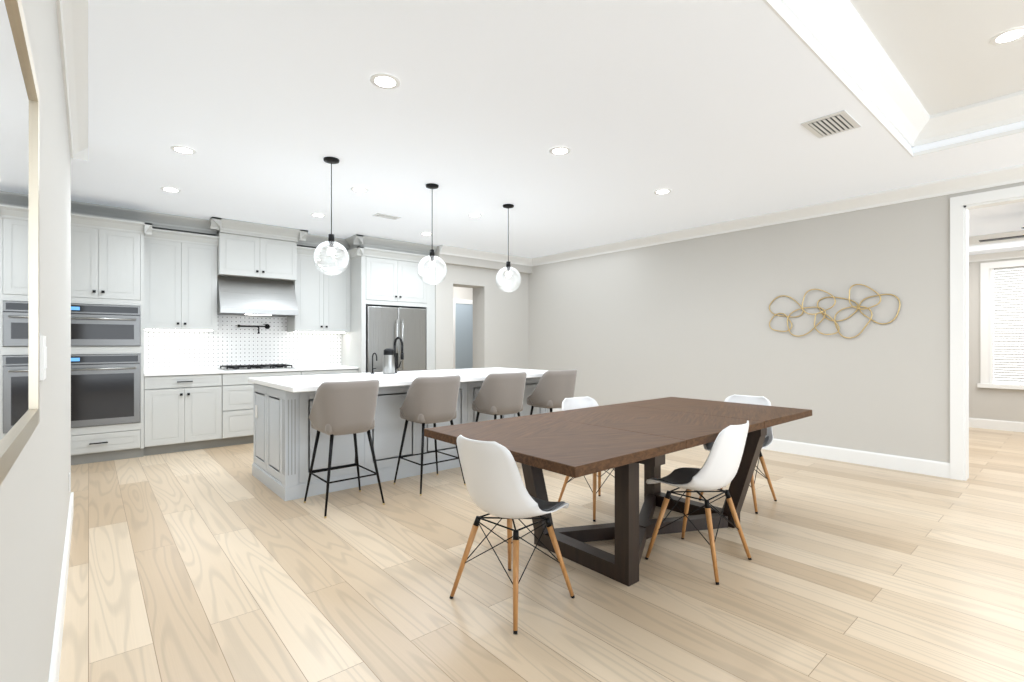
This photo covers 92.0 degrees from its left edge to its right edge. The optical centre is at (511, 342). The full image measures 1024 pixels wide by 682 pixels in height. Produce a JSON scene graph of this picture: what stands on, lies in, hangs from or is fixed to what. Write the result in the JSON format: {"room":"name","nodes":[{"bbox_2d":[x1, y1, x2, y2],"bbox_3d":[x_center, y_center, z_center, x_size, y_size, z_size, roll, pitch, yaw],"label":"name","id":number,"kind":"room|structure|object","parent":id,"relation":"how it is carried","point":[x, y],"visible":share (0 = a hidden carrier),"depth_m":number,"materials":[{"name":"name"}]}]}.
{"room":"kitchen","nodes":[
{"label":"kitchen","id":0,"kind":"room"},
{"bbox_2d":[0,0,70,681],"bbox_3d":[-0.776,-0.125,0.468,0.370,2.750,8.120,0,0,-41],"label":"wall","id":1,"kind":"structure","parent":0,"point":[35,493],"depth_m":1.51,"materials":[{"name":"grey paint"}]},
{"bbox_2d":[0,0,38,484],"bbox_3d":[-0.253,-0.200,0.152,0.012,0.770,2.630,0,0,-41],"label":"mirror","id":2,"kind":"object","parent":1,"relation":"attached to","point":[19,255],"visible":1,"depth_m":0.87,"materials":[{"name":"clear glass"}]},
{"bbox_2d":[40,336,46,380],"bbox_3d":[-1.295,0.040,1.366,0.010,0.120,0.120,0,0,-41],"label":"light switch","id":3,"kind":"object","parent":1,"relation":"attached to","point":[43,357],"visible":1,"depth_m":1.33,"materials":[{"name":"white plastic"}]},
{"bbox_2d":[48,492,73,681],"bbox_3d":[-0.630,1.180,0.593,0.016,0.140,8.120,0,0,-41],"label":"baseboard","id":4,"kind":"structure","parent":1,"relation":"attached to","point":[59,623],"depth_m":2.14,"materials":[{"name":"white wood"}]},
{"bbox_2d":[69,472,70,491],"bbox_3d":[-2.998,0.943,3.350,0.006,0.115,0.070,0,0,-41],"label":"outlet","id":5,"kind":"object","parent":1,"relation":"attached to","point":[69,481],"visible":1,"depth_m":3.35,"materials":[{"name":"white plastic"}]},
{"bbox_2d":[56,0,88,160],"bbox_3d":[-0.598,-1.438,0.620,0.100,0.125,8.120,0,0,-41],"label":"crown molding","id":6,"kind":"structure","parent":1,"relation":"attached to","point":[74,28],"depth_m":2.57,"materials":[{"name":"white wood"}]},
{"bbox_2d":[435,251,438,369],"bbox_3d":[-1.394,-0.125,7.972,0.060,2.750,0.720,0,0,-41],"label":"wall","id":7,"kind":"structure","parent":0,"point":[437,327],"depth_m":7.67,"materials":[{"name":"grey paint"}]},
{"bbox_2d":[71,221,106,304],"bbox_3d":[-4.626,-0.838,5.297,0.410,0.745,0.631,0,0,-41],"label":"upper cabinet","id":8,"kind":"object","parent":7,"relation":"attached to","point":[88,242],"depth_m":5.10,"materials":[{"name":"grey paint"}]},
{"bbox_2d":[107,225,142,304],"bbox_3d":[-4.405,-0.838,5.486,0.409,0.745,0.631,0,0,-41],"label":"upper cabinet","id":9,"kind":"object","parent":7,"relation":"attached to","point":[124,246],"depth_m":5.29,"materials":[{"name":"grey paint"}]},
{"bbox_2d":[139,225,186,332],"bbox_3d":[-4.153,-0.733,5.886,0.435,1.145,0.351,0,0,-41],"label":"upper cabinet","id":10,"kind":"object","parent":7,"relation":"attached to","point":[163,271],"depth_m":5.75,"materials":[{"name":"grey paint"}]},
{"bbox_2d":[187,241,218,332],"bbox_3d":[-3.914,-0.689,6.091,0.434,1.057,0.351,0,0,-41],"label":"upper cabinet","id":11,"kind":"object","parent":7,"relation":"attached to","point":[202,317],"depth_m":6.00,"materials":[{"name":"grey paint"}]},
{"bbox_2d":[211,218,266,278],"bbox_3d":[-3.521,-1.170,6.362,0.515,0.656,0.452,0,0,-41],"label":"upper cabinet","id":12,"kind":"object","parent":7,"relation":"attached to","point":[240,246],"depth_m":6.16,"materials":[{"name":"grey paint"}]},
{"bbox_2d":[238,324,269,333],"bbox_3d":[-3.458,-0.192,6.630,0.405,0.134,0.100,0,0,-41],"label":"pot filler","id":13,"kind":"object","parent":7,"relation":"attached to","point":[266,326],"visible":0.96,"depth_m":6.62,"materials":[{"name":"black metal"}]},
{"bbox_2d":[217,276,297,316],"bbox_3d":[-3.348,-0.601,6.464,0.902,0.475,0.493,0,0,-41],"label":"range hood","id":14,"kind":"object","parent":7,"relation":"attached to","point":[251,296],"visible":0.87,"depth_m":6.32,"materials":[{"name":"silver metal"}]},
{"bbox_2d":[267,225,298,280],"bbox_3d":[-3.220,-1.170,6.619,0.514,0.656,0.452,0,0,-41],"label":"upper cabinet","id":15,"kind":"object","parent":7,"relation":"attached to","point":[282,244],"depth_m":6.48,"materials":[{"name":"grey paint"}]},
{"bbox_2d":[287,253,330,332],"bbox_3d":[-2.887,-0.689,6.971,0.450,1.057,0.351,0,0,-41],"label":"upper cabinet","id":16,"kind":"object","parent":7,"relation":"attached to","point":[313,287],"depth_m":6.85,"materials":[{"name":"grey paint"}]},
{"bbox_2d":[311,245,350,332],"bbox_3d":[-2.636,-0.748,7.186,0.449,1.175,0.351,0,0,-41],"label":"upper cabinet","id":17,"kind":"object","parent":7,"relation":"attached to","point":[341,283],"depth_m":7.10,"materials":[{"name":"grey paint"}]},
{"bbox_2d":[351,253,402,308],"bbox_3d":[-2.084,-0.891,7.409,0.550,0.682,0.732,0,0,-41],"label":"upper cabinet","id":18,"kind":"object","parent":7,"relation":"attached to","point":[375,281],"depth_m":7.10,"materials":[{"name":"grey paint"}]},
{"bbox_2d":[403,261,426,308],"bbox_3d":[-1.756,-0.891,7.689,0.550,0.682,0.732,0,0,-41],"label":"upper cabinet","id":19,"kind":"object","parent":7,"relation":"attached to","point":[414,290],"depth_m":7.44,"materials":[{"name":"grey paint"}]},
{"bbox_2d":[453,286,472,299],"bbox_3d":[-1.295,-0.125,10.316,3.140,2.750,0.150,0,0,-41],"label":"wall","id":20,"kind":"structure","parent":0,"point":[462,293],"depth_m":10.42,"materials":[{"name":"grey paint"}]},
{"bbox_2d":[453,299,472,368],"bbox_3d":[-0.873,0.165,10.561,1.000,2.170,0.023,0,0,-41],"label":"door","id":21,"kind":"structure","parent":20,"relation":"attached to","point":[462,333],"depth_m":10.41,"materials":[{"name":"white"}]},
{"bbox_2d":[439,264,527,369],"bbox_3d":[-0.473,-0.125,8.511,2.040,2.750,0.340,0,0,-41],"label":"wall","id":22,"kind":"structure","parent":0,"point":[500,328],"depth_m":8.42,"materials":[{"name":"grey paint"}]},
{"bbox_2d":[436,246,531,273],"bbox_3d":[-0.409,-1.375,8.275,1.950,0.250,0.098,0,0,-41],"label":"header","id":23,"kind":"object","parent":22,"relation":"attached to","point":[469,262],"visible":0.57,"depth_m":8.09,"materials":[{"name":"grey"}]},
{"bbox_2d":[439,245,531,265],"bbox_3d":[-0.390,-1.438,8.161,1.830,0.125,0.100,0,0,-41],"label":"crown molding","id":24,"kind":"structure","parent":22,"relation":"attached to","point":[443,249],"depth_m":8.08,"materials":[{"name":"white wood"}]},
{"bbox_2d":[59,427,1023,681],"bbox_3d":[1.822,1.300,5.250,10.800,0.100,12.000,0,0,-41],"label":"floor","id":25,"kind":"structure","parent":0,"point":[220,564],"depth_m":2.57,"materials":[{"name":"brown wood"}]},
{"bbox_2d":[71,421,142,464],"bbox_3d":[-4.516,1.058,5.391,0.700,0.385,0.631,0,0,-41],"label":"base cabinet","id":26,"kind":"object","parent":25,"relation":"on","point":[90,444],"depth_m":5.20,"materials":[{"name":"grey paint"}]},
{"bbox_2d":[71,304,139,427],"bbox_3d":[-4.460,0.230,5.327,0.696,1.260,0.606,0,0,-41],"label":"wall oven","id":27,"kind":"object","parent":26,"relation":"in","point":[105,389],"visible":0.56,"depth_m":5.17,"materials":[{"name":"grey metal"}]},
{"bbox_2d":[140,373,222,456],"bbox_3d":[-3.946,0.807,5.886,0.750,0.885,0.622,0,0,-41],"label":"base cabinet","id":28,"kind":"object","parent":25,"relation":"on","point":[178,414],"depth_m":5.64,"materials":[{"name":"grey paint"}]},
{"bbox_2d":[140,365,358,376],"bbox_3d":[-3.298,0.350,6.430,2.437,0.030,0.638,0,0,-41],"label":"countertop","id":29,"kind":"structure","parent":28,"relation":"on","point":[298,368],"depth_m":6.05,"materials":[{"name":"white stone"}]},
{"bbox_2d":[217,364,294,370],"bbox_3d":[-3.314,0.311,6.425,0.820,0.045,0.470,0,0,-41],"label":"cooktop","id":30,"kind":"object","parent":29,"relation":"in","point":[253,367],"visible":1,"depth_m":6.33,"materials":[{"name":"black metal"}]},
{"bbox_2d":[223,373,306,445],"bbox_3d":[-3.315,0.807,6.426,1.036,0.885,0.622,0,0,-41],"label":"base cabinet","id":31,"kind":"object","parent":25,"relation":"on","point":[238,393],"depth_m":6.02,"materials":[{"name":"grey paint"}]},
{"bbox_2d":[307,369,358,374],"bbox_3d":[-2.674,0.807,6.976,0.780,0.885,0.622,0,0,-41],"label":"base cabinet","id":32,"kind":"object","parent":25,"relation":"on","point":[309,371],"depth_m":6.74,"materials":[{"name":"grey paint"}]},
{"bbox_2d":[304,379,384,517],"bbox_3d":[-1.305,0.766,3.843,0.481,0.968,0.464,0,0,-41],"label":"stool","id":33,"kind":"object","parent":25,"relation":"on","point":[344,408],"visible":1,"depth_m":3.67,"materials":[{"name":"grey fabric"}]},
{"bbox_2d":[366,306,425,372],"bbox_3d":[-1.893,0.362,7.518,0.940,1.775,0.813,0,0,-41],"label":"fridge","id":34,"kind":"object","parent":25,"relation":"on","point":[386,327],"visible":0.48,"depth_m":7.24,"materials":[{"name":"grey metal"}]},
{"bbox_2d":[252,379,549,500],"bbox_3d":[-1.003,0.810,5.273,2.984,0.880,1.056,0,0,-41],"label":"kitchen island","id":35,"kind":"object","parent":25,"relation":"on","point":[285,432],"depth_m":4.34,"materials":[{"name":"white paint"}]},
{"bbox_2d":[248,367,545,394],"bbox_3d":[-0.911,0.348,5.166,3.040,0.040,1.350,0,0,-41],"label":"island countertop","id":36,"kind":"structure","parent":35,"relation":"on","point":[472,375],"depth_m":4.70,"materials":[{"name":"white stone"}]},
{"bbox_2d":[371,352,376,373],"bbox_3d":[-1.457,0.213,5.266,0.061,0.227,0.127,0,0,-41],"label":"filter faucet","id":37,"kind":"object","parent":36,"relation":"on","point":[372,361],"visible":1,"depth_m":5.29,"materials":[{"name":"black metal"}]},
{"bbox_2d":[383,348,397,373],"bbox_3d":[-1.301,0.191,5.286,0.165,0.272,0.130,0,0,-41],"label":"coffee maker","id":38,"kind":"object","parent":36,"relation":"on","point":[389,367],"visible":1,"depth_m":5.23,"materials":[{"name":"silver metal"}]},
{"bbox_2d":[394,337,403,372],"bbox_3d":[-1.219,0.128,5.396,0.108,0.398,0.215,0,0,-41],"label":"faucet","id":39,"kind":"object","parent":36,"relation":"on","point":[401,341],"visible":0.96,"depth_m":5.40,"materials":[{"name":"black metal"}]},
{"bbox_2d":[394,375,465,495],"bbox_3d":[-0.726,0.766,4.366,0.482,0.968,0.464,0,0,-42],"label":"stool","id":40,"kind":"object","parent":25,"relation":"on","point":[430,400],"visible":1,"depth_m":4.19,"materials":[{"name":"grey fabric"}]},
{"bbox_2d":[472,372,526,421],"bbox_3d":[-0.127,0.766,4.866,0.482,0.968,0.464,0,0,-39],"label":"stool","id":41,"kind":"object","parent":25,"relation":"on","point":[500,394],"visible":0.88,"depth_m":4.67,"materials":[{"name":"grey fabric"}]},
{"bbox_2d":[449,435,574,633],"bbox_3d":[-0.006,0.843,2.416,0.476,0.821,0.511,0,0,43],"label":"chair","id":42,"kind":"object","parent":25,"relation":"on","point":[493,480],"visible":1,"depth_m":2.24,"materials":[{"name":"white plastic"}]},
{"bbox_2d":[527,369,576,414],"bbox_3d":[0.430,0.766,5.337,0.481,0.968,0.464,0,0,-42],"label":"stool","id":43,"kind":"object","parent":25,"relation":"on","point":[554,389],"visible":0.79,"depth_m":5.14,"materials":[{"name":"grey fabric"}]},
{"bbox_2d":[558,396,614,521],"bbox_3d":[0.640,0.843,3.759,0.476,0.821,0.510,0,0,-33],"label":"chair","id":44,"kind":"object","parent":25,"relation":"on","point":[576,403],"visible":0.19,"depth_m":3.90,"materials":[{"name":"white plastic"}]},
{"bbox_2d":[424,397,811,586],"bbox_3d":[0.852,0.870,3.232,2.580,0.760,1.160,0,0,-41],"label":"dining table","id":45,"kind":"object","parent":25,"relation":"on","point":[624,440],"visible":0.92,"depth_m":2.87,"materials":[{"name":"brown wood"}]},
{"bbox_2d":[645,420,751,584],"bbox_3d":[1.083,0.843,2.848,0.477,0.821,0.511,0,0,-44],"label":"chair","id":46,"kind":"object","parent":25,"relation":"on","point":[718,470],"visible":1,"depth_m":2.68,"materials":[{"name":"white plastic"}]},
{"bbox_2d":[699,394,776,513],"bbox_3d":[1.796,0.843,3.925,0.511,0.821,0.476,0,0,-45],"label":"chair","id":47,"kind":"object","parent":25,"relation":"on","point":[756,400],"visible":0.25,"depth_m":3.90,"materials":[{"name":"white plastic"}]},
{"bbox_2d":[71,0,1023,257],"bbox_3d":[1.822,-1.700,5.250,10.800,0.400,12.000,0,0,-41],"label":"ceiling","id":48,"kind":"structure","parent":0,"point":[702,110],"depth_m":3.27,"materials":[{"name":"white paint"}]},
{"bbox_2d":[160,187,180,192],"bbox_3d":[-3.331,-1.496,4.824,0.172,0.004,0.172,0,0,-41],"label":"recessed light","id":49,"kind":"object","parent":48,"relation":"in","point":[170,189],"visible":0.96,"depth_m":4.81,"materials":[{"name":"white plastic"}]},
{"bbox_2d":[170,146,196,154],"bbox_3d":[-2.549,-1.496,3.834,0.172,0.004,0.172,0,0,-41],"label":"recessed light","id":50,"kind":"object","parent":48,"relation":"in","point":[185,150],"visible":1,"depth_m":3.83,"materials":[{"name":"white plastic"}]},
{"bbox_2d":[310,213,325,216],"bbox_3d":[-2.271,-1.496,5.785,0.172,0.004,0.172,0,0,-41],"label":"recessed light","id":51,"kind":"object","parent":48,"relation":"attached to","point":[317,214],"visible":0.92,"depth_m":5.79,"materials":[{"name":"white plastic"}]},
{"bbox_2d":[313,157,348,275],"bbox_3d":[-1.473,-1.024,4.032,0.280,0.948,0.280,0,0,-41],"label":"pendant light","id":52,"kind":"object","parent":48,"relation":"hanging from","point":[331,251],"visible":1,"depth_m":4.00,"materials":[{"name":"glass"}]},
{"bbox_2d":[350,187,368,192],"bbox_3d":[-1.487,-1.496,4.824,0.172,0.004,0.172,0,0,-41],"label":"recessed light","id":53,"kind":"object","parent":48,"relation":"in","point":[359,189],"visible":0.98,"depth_m":4.81,"materials":[{"name":"white plastic"}]},
{"bbox_2d":[370,73,400,88],"bbox_3d":[-0.726,-1.496,2.829,0.172,0.004,0.172,0,0,-41],"label":"recessed light","id":54,"kind":"object","parent":48,"relation":"in","point":[386,81],"visible":1,"depth_m":2.82,"materials":[{"name":"white plastic"}]},
{"bbox_2d":[372,213,400,219],"bbox_3d":[-1.479,-1.493,5.844,0.300,0.012,0.150,0,0,-41],"label":"ceiling vent","id":55,"kind":"object","parent":48,"relation":"in","point":[386,216],"visible":1,"depth_m":5.82,"materials":[{"name":"white"}]},
{"bbox_2d":[417,183,446,284],"bbox_3d":[-0.759,-1.024,4.697,0.280,0.948,0.280,0,0,-41],"label":"pendant light","id":56,"kind":"object","parent":48,"relation":"hanging from","point":[432,256],"visible":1,"depth_m":4.66,"materials":[{"name":"glass"}]},
{"bbox_2d":[495,204,520,292],"bbox_3d":[-0.040,-1.024,5.379,0.280,0.948,0.280,0,0,-41],"label":"pendant light","id":57,"kind":"object","parent":48,"relation":"hanging from","point":[508,271],"visible":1,"depth_m":5.34,"materials":[{"name":"glass"}]},
{"bbox_2d":[549,146,570,154],"bbox_3d":[0.374,-1.496,3.850,0.172,0.004,0.172,0,0,-41],"label":"recessed light","id":58,"kind":"object","parent":48,"relation":"in","point":[560,150],"visible":1,"depth_m":3.84,"materials":[{"name":"white plastic"}]},
{"bbox_2d":[654,189,671,193],"bbox_3d":[1.489,-1.496,4.885,0.172,0.004,0.172,0,0,-41],"label":"recessed light","id":59,"kind":"object","parent":48,"relation":"in","point":[662,191],"visible":0.96,"depth_m":4.87,"materials":[{"name":"white plastic"}]},
{"bbox_2d":[800,110,860,138],"bbox_3d":[2.190,-1.493,3.392,0.360,0.012,0.260,0,0,-41],"label":"ceiling vent","id":60,"kind":"object","parent":48,"relation":"in","point":[833,123],"visible":0.98,"depth_m":3.37,"materials":[{"name":"white metal"}]},
{"bbox_2d":[762,0,1023,156],"bbox_3d":[2.428,-1.625,0.586,5.650,0.250,4.130,0,0,-41],"label":"crown molding","id":61,"kind":"structure","parent":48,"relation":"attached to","point":[841,34],"depth_m":3.16,"materials":[{"name":"white"}]},
{"bbox_2d":[979,227,1023,241],"bbox_3d":[6.069,-1.334,5.522,1.292,0.328,1.235,0,0,-41],"label":"ceiling fan","id":62,"kind":"object","parent":48,"relation":"hanging from","point":[1004,238],"visible":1,"depth_m":5.81,"materials":[{"name":"black metal"}]},
{"bbox_2d":[989,26,1023,44],"bbox_3d":[2.833,-1.746,2.810,0.172,0.004,0.172,0,0,-41],"label":"recessed light","id":63,"kind":"object","parent":48,"relation":"in","point":[1009,35],"visible":1,"depth_m":2.81,"materials":[{"name":"white plastic"}]},
{"bbox_2d":[528,182,1023,462],"bbox_3d":[3.434,-0.125,5.406,0.150,2.750,10.140,0,0,-41],"label":"wall","id":64,"kind":"structure","parent":0,"point":[690,318],"depth_m":5.64,"materials":[{"name":"grey paint"}]},
{"bbox_2d":[553,408,949,477],"bbox_3d":[2.170,1.180,6.753,0.016,0.140,5.770,0,0,-41],"label":"baseboard","id":65,"kind":"structure","parent":64,"relation":"attached to","point":[882,460],"depth_m":5.06,"materials":[{"name":"white wood"}]},
{"bbox_2d":[532,164,1023,265],"bbox_3d":[2.929,-1.438,5.803,0.100,0.125,8.000,0,0,-41],"label":"crown molding","id":66,"kind":"structure","parent":64,"relation":"attached to","point":[1013,174],"depth_m":5.33,"materials":[{"name":"white wood"}]},
{"bbox_2d":[769,284,900,338],"bbox_3d":[3.395,-0.329,5.300,0.035,0.566,1.237,0,0,-41],"label":"artwork","id":67,"kind":"object","parent":64,"relation":"attached to","point":[834,320],"visible":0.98,"depth_m":5.25,"materials":[{"name":"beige metal"}]},
{"bbox_2d":[950,185,1023,480],"bbox_3d":[4.735,-0.045,3.887,0.190,2.590,1.920,0,0,-41],"label":"doorway","id":68,"kind":"structure","parent":64,"relation":"in","point":[961,206],"depth_m":4.50,"materials":[{"name":"white"}]},
{"bbox_2d":[969,257,1023,421],"bbox_3d":[8.084,-0.125,5.974,0.150,2.750,4.950,0,0,-41],"label":"wall","id":69,"kind":"structure","parent":0,"point":[997,404],"depth_m":7.26,"materials":[{"name":"grey paint"}]},
{"bbox_2d":[969,230,1023,261],"bbox_3d":[7.867,-1.350,5.689,0.550,0.300,4.800,0,0,-41],"label":"crown molding","id":70,"kind":"structure","parent":69,"relation":"attached to","point":[973,240],"depth_m":6.93,"materials":[{"name":"white wood"}]},
{"bbox_2d":[969,418,1023,431],"bbox_3d":[8.069,1.180,5.863,0.016,0.140,4.800,0,0,-41],"label":"baseboard","id":71,"kind":"structure","parent":69,"relation":"attached to","point":[1014,426],"depth_m":7.12,"materials":[{"name":"white wood"}]},
{"bbox_2d":[977,259,1023,389],"bbox_3d":[7.442,-0.260,6.668,0.200,1.820,1.680,0,0,-41],"label":"window","id":72,"kind":"structure","parent":69,"relation":"in","point":[1001,326],"depth_m":7.11,"materials":[{"name":"white"}]},
{"bbox_2d":[969,240,1023,254],"bbox_3d":[7.904,-1.399,5.720,0.448,0.199,4.798,0,0,-41],"label":"ceiling","id":73,"kind":"structure","parent":0,"point":[998,247],"depth_m":6.87,"materials":[{"name":"white"}]}
]}

